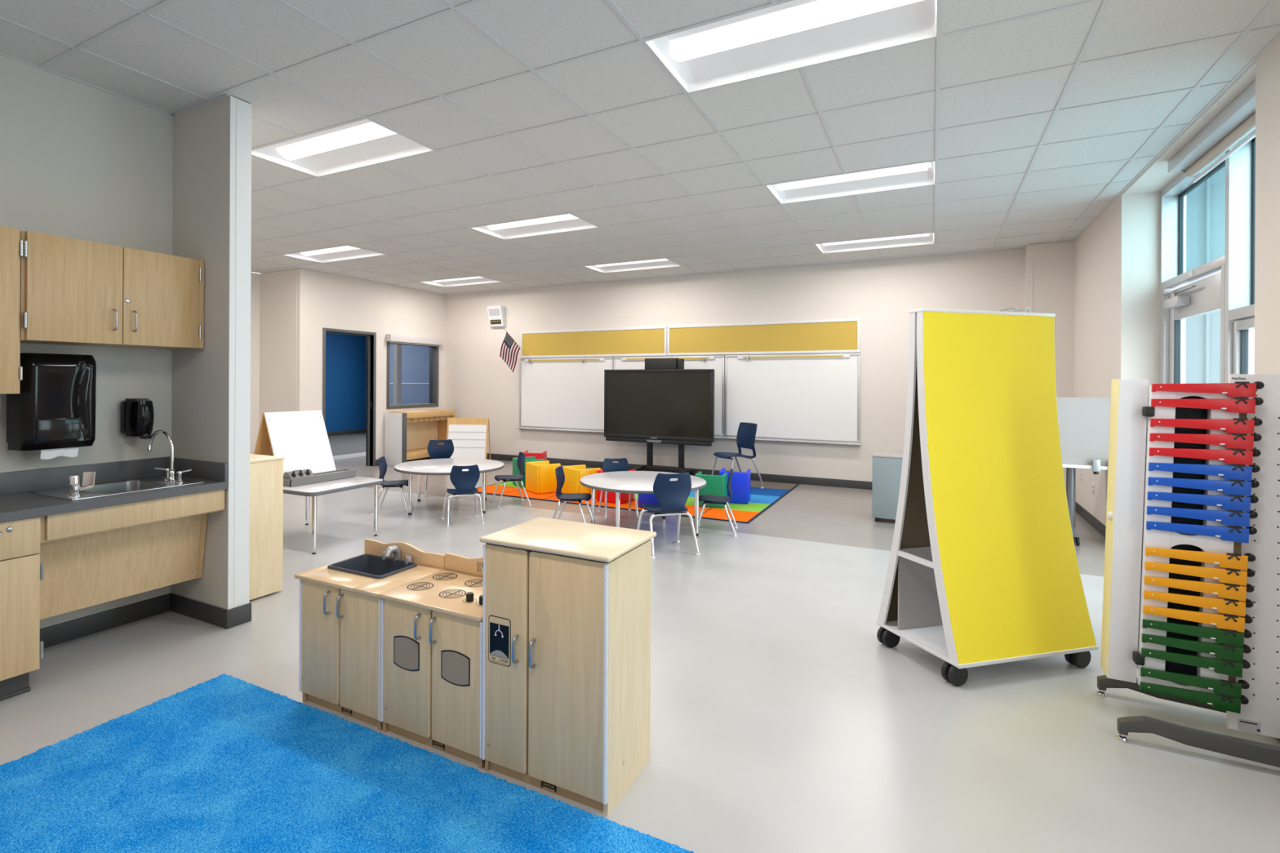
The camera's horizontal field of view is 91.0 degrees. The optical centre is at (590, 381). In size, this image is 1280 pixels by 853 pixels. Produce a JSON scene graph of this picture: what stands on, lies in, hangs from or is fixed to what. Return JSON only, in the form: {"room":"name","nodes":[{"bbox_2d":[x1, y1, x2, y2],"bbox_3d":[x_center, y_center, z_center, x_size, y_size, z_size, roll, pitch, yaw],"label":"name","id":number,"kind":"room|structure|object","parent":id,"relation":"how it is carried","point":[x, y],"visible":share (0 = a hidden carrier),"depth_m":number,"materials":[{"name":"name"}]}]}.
{"room":"kindergarten classroom","nodes":[
{"label":"kindergarten classroom","id":0,"kind":"room"},
{"bbox_2d":[0,54,173,628],"bbox_3d":[-3.657,-0.117,1.886,0.150,2.993,4.420,0,0,29],"label":"wall","id":1,"kind":"structure","parent":0,"point":[79,161],"depth_m":3.44,"materials":[{"name":"grey paint"}]},
{"bbox_2d":[0,226,23,394],"bbox_3d":[-2.921,-0.324,2.712,0.340,0.760,0.614,0,0,29],"label":"upper cabinet","id":2,"kind":"object","parent":1,"relation":"attached to","point":[11,249],"visible":1,"depth_m":2.86,"materials":[{"name":"brown wood"}]},
{"bbox_2d":[6,352,96,459],"bbox_3d":[-2.734,0.126,3.193,0.220,0.528,0.336,0,0,29],"label":"paper towel dispenser","id":3,"kind":"object","parent":1,"relation":"attached to","point":[53,412],"visible":0.98,"depth_m":3.11,"materials":[{"name":"black plastic"}]},
{"bbox_2d":[0,456,169,494],"bbox_3d":[-2.882,0.504,3.134,0.017,0.106,1.476,0,0,29],"label":"backsplash","id":4,"kind":"structure","parent":1,"relation":"attached to","point":[15,482],"depth_m":3.36,"materials":[{"name":"stone"}]},
{"bbox_2d":[20,231,204,349],"bbox_3d":[-2.565,-0.448,3.336,0.367,0.510,0.822,0,0,29],"label":"upper cabinet","id":5,"kind":"object","parent":1,"relation":"attached to","point":[73,291],"visible":1,"depth_m":3.20,"materials":[{"name":"brown wood"}]},
{"bbox_2d":[39,488,224,619],"bbox_3d":[-2.491,0.867,3.288,0.545,0.534,0.830,0,0,29],"label":"sink base panel","id":6,"kind":"object","parent":1,"relation":"attached to","point":[90,557],"visible":0.87,"depth_m":3.20,"materials":[{"name":"brown wood"}]},
{"bbox_2d":[120,398,154,439],"bbox_3d":[-2.560,0.209,3.551,0.183,0.226,0.132,0,0,29],"label":"soap dispenser","id":7,"kind":"object","parent":1,"relation":"attached to","point":[136,415],"visible":1,"depth_m":3.50,"materials":[{"name":"black plastic"}]},
{"bbox_2d":[40,593,251,648],"bbox_3d":[-2.454,1.333,3.341,0.584,0.105,0.974,0,0,29],"label":"baseboard","id":8,"kind":"structure","parent":1,"relation":"attached to","point":[64,632],"depth_m":3.56,"materials":[{"name":"grey plastic"}]},
{"bbox_2d":[170,95,251,609],"bbox_3d":[-4.445,-0.121,4.903,5.560,2.993,0.125,0,0,29],"label":"wall","id":9,"kind":"structure","parent":0,"point":[201,134],"depth_m":3.62,"materials":[{"name":"grey paint"}]},
{"bbox_2d":[227,95,251,609],"bbox_3d":[-2.001,-0.160,3.571,0.007,2.885,0.125,0,0,29],"label":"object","id":10,"kind":"structure","parent":9,"relation":"attached to","point":[240,139],"depth_m":3.57,"materials":[{"name":"white paint"}]},
{"bbox_2d":[249,271,259,453],"bbox_3d":[-5.918,-0.129,7.854,0.150,2.993,3.640,0,0,29],"label":"wall","id":11,"kind":"structure","parent":0,"point":[255,277],"depth_m":9.35,"materials":[{"name":"beige paint"}]},
{"bbox_2d":[325,333,366,431],"bbox_3d":[-7.714,-0.138,13.650,0.150,2.993,12.400,0,0,29],"label":"wall","id":12,"kind":"structure","parent":0,"point":[345,354],"depth_m":16.09,"materials":[{"name":"blue paint"}]},
{"bbox_2d":[326,428,366,435],"bbox_3d":[-7.675,1.306,13.568,0.009,0.105,12.300,0,0,29],"label":"baseboard","id":13,"kind":"structure","parent":12,"relation":"attached to","point":[355,431],"depth_m":16.11,"materials":[{"name":"grey plastic"}]},
{"bbox_2d":[328,432,366,456],"bbox_3d":[-6.163,1.407,12.801,3.700,0.080,12.400,0,0,29],"label":"floor","id":14,"kind":"structure","parent":0,"point":[345,444],"depth_m":13.78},
{"bbox_2d":[258,268,445,466],"bbox_3d":[-3.889,-0.119,10.564,1.020,2.993,3.060,0,0,29],"label":"wall","id":15,"kind":"structure","parent":0,"point":[291,370],"depth_m":9.37,"materials":[{"name":"beige paint"}]},
{"bbox_2d":[322,328,376,466],"bbox_3d":[-3.814,0.291,9.794,0.172,2.175,1.010,0,0,29],"label":"door frame","id":16,"kind":"structure","parent":15,"relation":"in","point":[325,331],"depth_m":10.17,"materials":[{"name":"grey metal"}]},
{"bbox_2d":[386,341,439,408],"bbox_3d":[-3.162,-0.118,10.988,0.172,1.160,1.240,0,0,29],"label":"window","id":17,"kind":"structure","parent":15,"relation":"in","point":[433,350],"depth_m":11.45,"materials":[{"name":"grey metal"}]},
{"bbox_2d":[386,333,444,346],"bbox_3d":[-3.045,-0.260,10.931,0.110,1.045,1.290,0,0,29],"label":"roller shade","id":18,"kind":"object","parent":17,"relation":"attached to","point":[391,338],"visible":1,"depth_m":10.83,"materials":[{"name":"grey"}]},
{"bbox_2d":[389,343,429,404],"bbox_3d":[-4.669,-0.122,17.201,0.100,2.993,3.050,0,0,29],"label":"wall corridor partition","id":19,"kind":"structure","parent":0,"point":[415,359],"depth_m":16.89,"materials":[{"name":"blue glass"}]},
{"bbox_2d":[0,0,1279,294],"bbox_3d":[-1.691,-1.616,4.708,10.270,0.016,11.250,0,0,29],"label":"ceiling","id":20,"kind":"structure","parent":0,"point":[446,53],"depth_m":3.73,"materials":[{"name":"tile"}]},
{"bbox_2d":[284,245,384,262],"bbox_3d":[-3.265,-1.665,7.966,1.197,0.105,0.588,0,0,29],"label":"ceiling light","id":21,"kind":"object","parent":20,"relation":"attached to","point":[345,252],"visible":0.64,"depth_m":8.14,"materials":[{"name":"white plastic"}]},
{"bbox_2d":[251,119,432,176],"bbox_3d":[-1.754,-1.657,4.367,1.197,0.105,0.588,0,0,29],"label":"ceiling light","id":22,"kind":"object","parent":20,"relation":"attached to","point":[365,142],"visible":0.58,"depth_m":4.47,"materials":[{"name":"white plastic"}]},
{"bbox_2d":[420,276,499,286],"bbox_3d":[-2.098,-1.659,10.107,1.197,0.105,0.588,0,0,29],"label":"ceiling light","id":23,"kind":"object","parent":20,"relation":"attached to","point":[472,280],"visible":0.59,"depth_m":10.31,"materials":[{"name":"white plastic"}]},
{"bbox_2d":[471,213,596,239],"bbox_3d":[-0.588,-1.651,6.508,1.197,0.105,0.588,0,0,29],"label":"ceiling light","id":24,"kind":"object","parent":20,"relation":"attached to","point":[567,222],"visible":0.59,"depth_m":6.65,"materials":[{"name":"white plastic"}]},
{"bbox_2d":[585,258,680,272],"bbox_3d":[0.578,-1.645,8.649,1.197,0.105,0.588,0,0,29],"label":"ceiling light","id":25,"kind":"object","parent":20,"relation":"attached to","point":[660,263],"visible":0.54,"depth_m":8.83,"materials":[{"name":"white plastic"}]},
{"bbox_2d":[0,0,1279,294],"bbox_3d":[-1.691,-1.607,4.708,10.270,0.007,11.250,0,0,29],"label":"ceiling grid","id":26,"kind":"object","parent":20,"relation":"attached to","point":[147,12],"depth_m":3.87,"materials":[{"name":"white metal"}]},
{"bbox_2d":[645,0,937,92],"bbox_3d":[0.922,-1.644,2.909,1.197,0.105,0.588,0,0,29],"label":"ceiling light","id":27,"kind":"object","parent":20,"relation":"attached to","point":[795,33],"visible":0.94,"depth_m":2.99,"materials":[{"name":"white plastic"}]},
{"bbox_2d":[766,161,934,203],"bbox_3d":[2.089,-1.638,5.050,1.197,0.105,0.588,0,0,29],"label":"ceiling light","id":28,"kind":"object","parent":20,"relation":"attached to","point":[920,174],"visible":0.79,"depth_m":5.16,"materials":[{"name":"white plastic"}]},
{"bbox_2d":[815,232,933,253],"bbox_3d":[3.255,-1.632,7.191,1.197,0.105,0.588,0,0,29],"label":"ceiling light","id":29,"kind":"object","parent":20,"relation":"attached to","point":[924,238],"visible":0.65,"depth_m":7.34,"materials":[{"name":"white plastic"}]},
{"bbox_2d":[0,452,1279,852],"bbox_3d":[-0.497,1.435,7.209,11.600,0.080,16.800,0,0,29],"label":"floor","id":30,"kind":"structure","parent":0,"point":[781,721],"depth_m":2.71,"materials":[{"name":"grey plastic"}]},
{"bbox_2d":[0,516,44,701],"bbox_3d":[-2.818,0.991,2.642,0.590,0.785,0.636,0,0,29],"label":"base cabinet","id":31,"kind":"object","parent":30,"relation":"on","point":[21,571],"visible":0.99,"depth_m":2.73,"materials":[{"name":"brown wood"}]},
{"bbox_2d":[0,456,228,522],"bbox_3d":[-2.637,0.525,3.000,0.575,0.145,1.476,0,0,29],"label":"countertop","id":32,"kind":"structure","parent":31,"relation":"on","point":[16,503],"depth_m":3.25,"materials":[{"name":"stone"}]},
{"bbox_2d":[27,475,203,501],"bbox_3d":[-2.483,0.626,3.300,0.467,0.146,0.600,0,0,29],"label":"sink","id":33,"kind":"object","parent":32,"relation":"in","point":[142,484],"visible":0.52,"depth_m":3.38,"materials":[{"name":"silver metal"}]},
{"bbox_2d":[66,471,95,497],"bbox_3d":[-2.475,0.500,3.040,0.110,0.110,0.060,0,0,-28],"label":"fountain","id":34,"kind":"object","parent":33,"relation":"on","point":[74,489],"visible":1,"depth_m":3.03,"materials":[{"name":"silver metal"}]},
{"bbox_2d":[84,480,169,493],"bbox_3d":[-2.474,0.627,3.306,0.351,0.144,0.316,0,0,29],"label":"basin","id":35,"kind":"object","parent":33,"relation":"in","point":[130,485],"depth_m":3.44,"materials":[{"name":"silver metal"}]},
{"bbox_2d":[146,430,191,483],"bbox_3d":[-2.351,0.413,3.496,0.294,0.284,0.077,0,0,24],"label":"faucet","id":36,"kind":"object","parent":32,"relation":"on","point":[170,473],"visible":1,"depth_m":3.47,"materials":[{"name":"silver metal"}]},
{"bbox_2d":[248,453,284,600],"bbox_3d":[-2.573,0.940,4.202,1.028,0.888,0.406,0,0,29],"label":"cabinet","id":37,"kind":"object","parent":30,"relation":"on","point":[266,472],"visible":0.35,"depth_m":4.03,"materials":[{"name":"brown wood"}]},
{"bbox_2d":[283,475,382,554],"bbox_3d":[-2.490,1.132,5.545,1.054,0.505,0.784,0,0,28],"label":"rectangular table","id":38,"kind":"object","parent":30,"relation":"on","point":[313,490],"visible":0.62,"depth_m":5.28,"materials":[{"name":"white laminate"}]},
{"bbox_2d":[253,409,355,487],"bbox_3d":[-2.583,0.574,5.635,0.594,0.609,0.665,0,0,29],"label":"easel","id":39,"kind":"object","parent":38,"relation":"on","point":[300,437],"visible":0.87,"depth_m":5.53,"materials":[{"name":"white plastic"}]},
{"bbox_2d":[283,468,355,487],"bbox_3d":[-2.389,0.845,5.528,0.150,0.067,0.665,0,0,29],"label":"tray","id":40,"kind":"object","parent":39,"relation":"on","point":[317,475],"depth_m":5.46,"materials":[{"name":"grey plastic"}]},
{"bbox_2d":[0,673,693,852],"bbox_3d":[-0.933,1.381,1.481,2.791,0.021,1.829,0,0,29],"label":"shag rug","id":41,"kind":"object","parent":30,"relation":"on","point":[224,763],"visible":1,"depth_m":2.08,"materials":[{"name":"blue carpet"}]},
{"bbox_2d":[294,538,444,730],"bbox_3d":[-0.974,1.074,2.769,0.512,0.636,0.416,0,0,29],"label":"base cabinet","id":42,"kind":"object","parent":30,"relation":"on","point":[340,639],"visible":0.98,"depth_m":2.64,"materials":[{"name":"brown wood"}]},
{"bbox_2d":[294,553,444,597],"bbox_3d":[-0.970,0.849,2.777,0.510,0.017,0.400,0,0,29],"label":"countertop","id":43,"kind":"structure","parent":42,"relation":"on","point":[372,587],"depth_m":2.67,"materials":[{"name":"brown wood"}]},
{"bbox_2d":[327,554,417,578],"bbox_3d":[-0.990,0.890,2.841,0.340,0.121,0.235,0,0,29],"label":"basin","id":44,"kind":"object","parent":43,"relation":"in","point":[364,566],"depth_m":2.92,"materials":[{"name":"grey plastic"}]},
{"bbox_2d":[383,545,401,561],"bbox_3d":[-0.920,0.801,2.906,0.035,0.078,0.097,0,0,29],"label":"tap","id":45,"kind":"object","parent":43,"relation":"on","point":[397,549],"depth_m":2.91,"materials":[{"name":"silver metal"}]},
{"bbox_2d":[364,538,444,568],"bbox_3d":[-0.880,0.799,2.945,0.507,0.084,0.016,0,0,29],"label":"backsplash","id":46,"kind":"structure","parent":42,"relation":"on","point":[373,547],"depth_m":2.92,"materials":[{"name":"brown wood"}]},
{"bbox_2d":[370,456,415,515],"bbox_3d":[-2.105,1.098,6.692,0.388,0.577,0.368,0,0,-5],"label":"chair","id":47,"kind":"object","parent":30,"relation":"on","point":[382,462],"visible":0.82,"depth_m":6.69,"materials":[{"name":"blue plastic"}]},
{"bbox_2d":[393,344,401,404],"bbox_3d":[-3.801,-0.118,12.315,0.100,2.993,0.120,0,0,29],"label":"column","id":48,"kind":"structure","parent":30,"relation":"on","point":[397,348],"depth_m":12.27,"materials":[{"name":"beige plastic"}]},
{"bbox_2d":[384,408,455,466],"bbox_3d":[-2.923,0.945,10.803,0.407,0.875,1.272,0,0,29],"label":"wooden shelf unit","id":49,"kind":"object","parent":30,"relation":"on","point":[407,433],"visible":0.75,"depth_m":10.53,"materials":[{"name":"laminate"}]},
{"bbox_2d":[388,408,455,418],"bbox_3d":[-2.900,0.558,10.843,0.407,0.100,1.180,0,0,29],"label":"shelf","id":50,"kind":"object","parent":49,"relation":"attached to","point":[436,413],"depth_m":10.75,"materials":[{"name":"brown wood"}]},
{"bbox_2d":[378,552,484,768],"bbox_3d":[-0.527,1.077,2.526,0.508,0.636,0.416,0,0,29],"label":"stove","id":51,"kind":"object","parent":30,"relation":"on","point":[431,686],"visible":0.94,"depth_m":2.38,"materials":[{"name":"brown wood"}]},
{"bbox_2d":[407,582,433,590],"bbox_3d":[-0.700,0.841,2.572,0.106,0.001,0.106,0,0,29],"label":"print","id":52,"kind":"object","parent":51,"relation":"on","point":[412,585],"depth_m":2.57,"materials":[{"name":"black"}]},
{"bbox_2d":[378,568,483,622],"bbox_3d":[-0.523,0.851,2.533,0.505,0.017,0.400,0,0,29],"label":"cooktop","id":53,"kind":"object","parent":51,"relation":"in","point":[442,593],"depth_m":2.47,"materials":[{"name":"brown wood"}]},
{"bbox_2d":[432,573,457,580],"bbox_3d":[-0.629,0.842,2.702,0.106,0.001,0.106,0,0,29],"label":"print","id":54,"kind":"object","parent":51,"relation":"on","point":[436,576],"depth_m":2.70,"materials":[{"name":"black"}]},
{"bbox_2d":[439,589,466,598],"bbox_3d":[-0.548,0.842,2.483,0.106,0.001,0.106,0,0,29],"label":"print","id":55,"kind":"object","parent":51,"relation":"on","point":[443,593],"depth_m":2.48,"materials":[{"name":"black"}]},
{"bbox_2d":[444,552,483,576],"bbox_3d":[-0.432,0.801,2.701,0.503,0.084,0.016,0,0,29],"label":"backsplash","id":56,"kind":"structure","parent":51,"relation":"on","point":[452,562],"depth_m":2.76,"materials":[{"name":"brown wood"}]},
{"bbox_2d":[464,578,483,586],"bbox_3d":[-0.474,0.843,2.618,0.106,0.001,0.106,0,0,29],"label":"print","id":57,"kind":"object","parent":51,"relation":"on","point":[468,582],"depth_m":2.62,"materials":[{"name":"black"}]},
{"bbox_2d":[423,439,455,497],"bbox_3d":[-1.860,1.062,7.788,0.416,0.652,0.439,0,0,-16],"label":"chair","id":58,"kind":"object","parent":30,"relation":"on","point":[435,451],"visible":0.61,"depth_m":7.92,"materials":[{"name":"blue plastic"}]},
{"bbox_2d":[394,457,504,515],"bbox_3d":[-1.561,1.157,6.947,1.190,0.465,1.190,0,0,-8],"label":"round table","id":59,"kind":"object","parent":30,"relation":"on","point":[433,466],"visible":0.95,"depth_m":6.79,"materials":[{"name":"white laminate"}]},
{"bbox_2d":[441,464,484,527],"bbox_3d":[-1.271,1.102,6.225,0.368,0.577,0.388,0,0,-21],"label":"chair","id":60,"kind":"object","parent":30,"relation":"on","point":[464,482],"visible":1,"depth_m":6.11,"materials":[{"name":"blue plastic"}]},
{"bbox_2d":[446,417,490,459],"bbox_3d":[-2.007,0.992,10.243,0.690,0.790,0.330,0,0,3],"label":"stand","id":61,"kind":"object","parent":30,"relation":"on","point":[468,436],"visible":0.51,"depth_m":10.18,"materials":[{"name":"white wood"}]},
{"bbox_2d":[491,451,531,507],"bbox_3d":[-0.907,1.104,7.127,0.388,0.577,0.368,0,0,-20],"label":"chair","id":62,"kind":"object","parent":30,"relation":"on","point":[521,459],"visible":1,"depth_m":7.14,"materials":[{"name":"blue plastic"}]},
{"bbox_2d":[479,517,656,816],"bbox_3d":[-0.082,0.978,2.281,0.521,0.838,0.411,0,0,29],"label":"fridge","id":63,"kind":"object","parent":30,"relation":"on","point":[566,604],"visible":1,"depth_m":2.13,"materials":[{"name":"brown wood"}]},
{"bbox_2d":[488,616,510,666],"bbox_3d":[-0.323,0.916,2.212,0.091,0.161,0.001,0,0,29],"label":"print","id":64,"kind":"object","parent":63,"relation":"attached to","point":[499,626],"depth_m":2.21,"materials":[{"name":"black"}]},
{"bbox_2d":[552,465,595,524],"bbox_3d":[-0.179,1.108,5.964,0.388,0.577,0.368,0,0,11],"label":"chair","id":65,"kind":"object","parent":30,"relation":"on","point":[560,476],"visible":0.95,"depth_m":5.99,"materials":[{"name":"blue plastic"}]},
{"bbox_2d":[597,457,639,519],"bbox_3d":[0.286,1.110,6.584,0.368,0.577,0.388,0,0,-10],"label":"chair","id":66,"kind":"object","parent":30,"relation":"on","point":[623,464],"visible":0.5,"depth_m":6.70,"materials":[{"name":"blue plastic"}]},
{"bbox_2d":[476,466,799,524],"bbox_3d":[0.630,1.395,8.223,3.574,0.012,2.704,0,0,29],"label":"striped rug","id":67,"kind":"object","parent":30,"relation":"on","point":[761,499],"visible":0.38,"depth_m":7.32,"materials":[{"name":"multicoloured carpet"}]},
{"bbox_2d":[512,456,544,487],"bbox_3d":[-0.833,1.202,8.345,0.330,0.355,0.326,0,0,-29],"label":"chair","id":68,"kind":"object","parent":67,"relation":"on","point":[516,471],"visible":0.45,"depth_m":8.26,"materials":[{"name":"green plastic"}]},
{"bbox_2d":[525,460,560,493],"bbox_3d":[-0.605,1.204,7.900,0.330,0.355,0.343,0,0,-31],"label":"chair","id":69,"kind":"object","parent":67,"relation":"on","point":[540,476],"visible":0.91,"depth_m":7.76,"materials":[{"name":"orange plastic"}]},
{"bbox_2d":[561,464,600,497],"bbox_3d":[-0.118,1.206,7.515,0.330,0.355,0.367,0,0,-32],"label":"chair","id":70,"kind":"object","parent":67,"relation":"on","point":[573,473],"visible":0.51,"depth_m":7.37,"materials":[{"name":"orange plastic"}]},
{"bbox_2d":[596,469,635,503],"bbox_3d":[0.296,1.208,7.295,0.332,0.355,0.330,0,0,35],"label":"chair","id":71,"kind":"object","parent":67,"relation":"on","point":[611,496],"visible":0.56,"depth_m":7.17,"materials":[{"name":"red plastic"}]},
{"bbox_2d":[638,493,660,507],"bbox_3d":[0.751,1.210,6.928,0.330,0.355,0.330,0,0,43],"label":"chair","id":72,"kind":"object","parent":67,"relation":"on","point":[646,499],"visible":0.14,"depth_m":6.83,"materials":[{"name":"blue plastic"}]},
{"bbox_2d":[604,358,714,475],"bbox_3d":[0.956,0.526,9.096,1.696,1.724,0.660,0,0,29],"label":"display screen","id":73,"kind":"object","parent":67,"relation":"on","point":[664,402],"visible":0.91,"depth_m":9.05,"materials":[{"name":"black plastic"}]},
{"bbox_2d":[694,471,727,507],"bbox_3d":[1.353,1.213,7.043,0.322,0.355,0.260,0,0,21],"label":"chair","id":74,"kind":"object","parent":67,"relation":"on","point":[716,485],"visible":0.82,"depth_m":6.91,"materials":[{"name":"green plastic"}]},
{"bbox_2d":[719,467,751,503],"bbox_3d":[1.684,1.215,7.320,0.329,0.355,0.340,0,0,19],"label":"chair","id":75,"kind":"object","parent":67,"relation":"on","point":[740,482],"visible":0.7,"depth_m":7.14,"materials":[{"name":"blue plastic"}]},
{"bbox_2d":[711,422,763,488],"bbox_3d":[1.929,0.974,8.302,0.523,0.840,0.484,0,0,-21],"label":"chair","id":76,"kind":"object","parent":67,"relation":"on","point":[746,433],"visible":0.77,"depth_m":8.35,"materials":[{"name":"blue plastic"}]},
{"bbox_2d":[580,471,706,536],"bbox_3d":[0.492,1.167,5.950,1.190,0.465,1.190,0,0,-16],"label":"round table","id":77,"kind":"object","parent":30,"relation":"on","point":[619,482],"visible":0.6,"depth_m":5.76,"materials":[{"name":"white laminate"}]},
{"bbox_2d":[636,471,700,558],"bbox_3d":[0.626,1.069,5.212,0.423,0.664,0.446,0,0,-15],"label":"chair","id":78,"kind":"object","parent":30,"relation":"on","point":[672,495],"visible":0.98,"depth_m":5.07,"materials":[{"name":"blue plastic"}]},
{"bbox_2d":[698,468,737,537],"bbox_3d":[1.177,1.115,5.878,0.388,0.577,0.368,0,0,15],"label":"chair","id":79,"kind":"object","parent":30,"relation":"on","point":[707,499],"visible":0.97,"depth_m":5.78,"materials":[{"name":"blue plastic"}]},
{"bbox_2d":[871,449,903,521],"bbox_3d":[3.148,1.077,6.409,0.465,0.672,0.530,0,0,29],"label":"pedestal","id":80,"kind":"object","parent":30,"relation":"on","point":[886,464],"visible":0.38,"depth_m":6.24,"materials":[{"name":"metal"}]},
{"bbox_2d":[875,306,1098,686],"bbox_3d":[2.007,0.512,3.219,0.856,1.790,0.544,0,0,-15],"label":"board","id":81,"kind":"object","parent":30,"relation":"on","point":[983,570],"visible":1,"depth_m":3.11,"materials":[{"name":"yellow fabric"}]},
{"bbox_2d":[885,620,948,657],"bbox_3d":[2.011,1.302,3.221,0.827,0.014,0.500,0,0,-15],"label":"shelf","id":82,"kind":"object","parent":81,"relation":"attached to","point":[929,637],"depth_m":3.20,"materials":[{"name":"white laminate"}]},
{"bbox_2d":[1062,463,1108,546],"bbox_3d":[4.032,1.066,5.768,1.130,0.702,0.600,0,0,29],"label":"desk","id":83,"kind":"object","parent":30,"relation":"on","point":[1070,468],"visible":0.2,"depth_m":5.59,"materials":[{"name":"white laminate"}]},
{"bbox_2d":[1057,397,1111,474],"bbox_3d":[3.907,0.461,5.507,1.115,0.648,0.064,0,0,29],"label":"whiteboard","id":84,"kind":"object","parent":83,"relation":"attached to","point":[1084,423],"visible":0.26,"depth_m":5.36,"materials":[{"name":"grey plastic"}]},
{"bbox_2d":[1097,373,1279,767],"bbox_3d":[2.494,0.691,2.473,0.730,1.438,0.450,0,0,29],"label":"frame","id":85,"kind":"object","parent":30,"relation":"on","point":[1128,428],"visible":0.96,"depth_m":2.43,"materials":[{"name":"white laminate"}]},
{"bbox_2d":[1132,381,1264,714],"bbox_3d":[2.385,0.632,2.468,0.376,1.266,0.073,0,0,29],"label":"xylophone","id":86,"kind":"object","parent":85,"relation":"attached to","point":[1192,647],"visible":1,"depth_m":2.45,"materials":[{"name":"multicoloured"}]},
{"bbox_2d":[1240,720,1260,732],"bbox_3d":[2.549,1.334,2.423,0.057,0.029,0.001,0,0,29],"label":"print","id":87,"kind":"object","parent":85,"relation":"attached to","point":[1245,726],"depth_m":2.42,"materials":[{"name":"black"}]},
{"bbox_2d":[444,240,1075,489],"bbox_3d":[1.535,-0.091,9.306,10.050,2.993,0.380,0,0,29],"label":"wall","id":88,"kind":"structure","parent":0,"point":[479,383],"depth_m":8.75,"materials":[{"name":"beige paint"}]},
{"bbox_2d":[486,305,506,328],"bbox_3d":[-1.662,-1.133,11.005,0.300,0.365,0.160,0,0,29],"label":"intercom","id":89,"kind":"object","parent":88,"relation":"attached to","point":[496,314],"visible":1,"depth_m":10.97,"materials":[{"name":"white plastic"}]},
{"bbox_2d":[516,357,613,432],"bbox_3d":[-0.452,0.215,10.385,1.820,1.210,0.085,0,0,29],"label":"whiteboard","id":90,"kind":"object","parent":88,"relation":"attached to","point":[564,393],"visible":0.85,"depth_m":10.41,"materials":[{"name":"white ceramic"}]},
{"bbox_2d":[499,328,529,372],"bbox_3d":[-1.284,-0.513,10.636,0.502,0.729,0.134,0,0,-28],"label":"flag","id":91,"kind":"object","parent":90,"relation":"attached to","point":[509,349],"visible":1,"depth_m":10.59,"materials":[{"name":"multicoloured fabric"}]},
{"bbox_2d":[516,426,604,432],"bbox_3d":[-0.455,0.802,10.385,1.820,0.035,0.085,0,0,29],"label":"marker tray","id":92,"kind":"object","parent":90,"relation":"on","point":[572,428],"depth_m":10.36,"materials":[{"name":"silver metal"}]},
{"bbox_2d":[520,326,666,358],"bbox_3d":[-0.029,-0.623,10.193,2.700,0.450,0.022,0,0,29],"label":"board","id":93,"kind":"object","parent":88,"relation":"attached to","point":[647,340],"visible":1,"depth_m":10.13,"materials":[{"name":"yellow"}]},
{"bbox_2d":[613,355,724,439],"bbox_3d":[1.137,0.223,9.519,1.820,1.210,0.085,0,0,29],"label":"whiteboard","id":94,"kind":"object","parent":88,"relation":"attached to","point":[716,362],"visible":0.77,"depth_m":9.19,"materials":[{"name":"white ceramic"}]},
{"bbox_2d":[486,453,871,489],"bbox_3d":[1.332,1.351,9.322,9.350,0.105,0.239,0,0,29],"label":"baseboard","id":95,"kind":"structure","parent":88,"relation":"attached to","point":[767,477],"depth_m":8.80,"materials":[{"name":"grey plastic"}]},
{"bbox_2d":[666,318,860,355],"bbox_3d":[2.355,-0.611,8.894,2.710,0.450,0.022,0,0,29],"label":"board","id":96,"kind":"object","parent":88,"relation":"attached to","point":[829,335],"visible":1,"depth_m":8.82,"materials":[{"name":"yellow"}]},
{"bbox_2d":[722,353,860,445],"bbox_3d":[2.731,0.231,8.651,1.830,1.210,0.085,0,0,29],"label":"whiteboard","id":97,"kind":"object","parent":88,"relation":"attached to","point":[804,398],"visible":1,"depth_m":8.63,"materials":[{"name":"white ceramic"}]},
{"bbox_2d":[722,435,860,445],"bbox_3d":[2.728,0.819,8.651,1.830,0.035,0.085,0,0,29],"label":"marker tray","id":98,"kind":"object","parent":97,"relation":"on","point":[771,438],"depth_m":8.54,"materials":[{"name":"silver metal"}]},
{"bbox_2d":[1074,36,1279,526],"bbox_3d":[2.930,-0.235,2.056,0.395,3.293,11.020,0,0,29],"label":"wall","id":99,"kind":"structure","parent":0,"point":[1117,278],"depth_m":5.20,"materials":[{"name":"beige paint"}]},
{"bbox_2d":[1075,501,1106,537],"bbox_3d":[2.845,1.359,2.098,0.239,0.105,11.020,0,0,29],"label":"baseboard","id":100,"kind":"structure","parent":99,"relation":"attached to","point":[1091,519],"depth_m":6.18,"materials":[{"name":"grey plastic"}]},
{"bbox_2d":[1159,128,1255,383],"bbox_3d":[4.137,-0.072,4.017,0.150,2.981,2.480,0,0,29],"label":"window","id":101,"kind":"structure","parent":99,"relation":"in","point":[1238,260],"depth_m":3.94,"materials":[{"name":"silver metal"}]},
{"bbox_2d":[1160,264,1224,383],"bbox_3d":[4.365,0.313,4.538,0.145,2.212,1.255,0,0,29],"label":"door","id":102,"kind":"structure","parent":101,"relation":"attached to","point":[1205,295],"depth_m":4.70,"materials":[{"name":"silver metal"}]},
{"bbox_2d":[1168,80,1255,182],"bbox_3d":[3.782,-1.470,3.708,0.160,0.183,1.588,0,0,29],"label":"roller shade","id":103,"kind":"object","parent":101,"relation":"attached to","point":[1237,120],"visible":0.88,"depth_m":3.78,"materials":[{"name":"silver metal"}]},
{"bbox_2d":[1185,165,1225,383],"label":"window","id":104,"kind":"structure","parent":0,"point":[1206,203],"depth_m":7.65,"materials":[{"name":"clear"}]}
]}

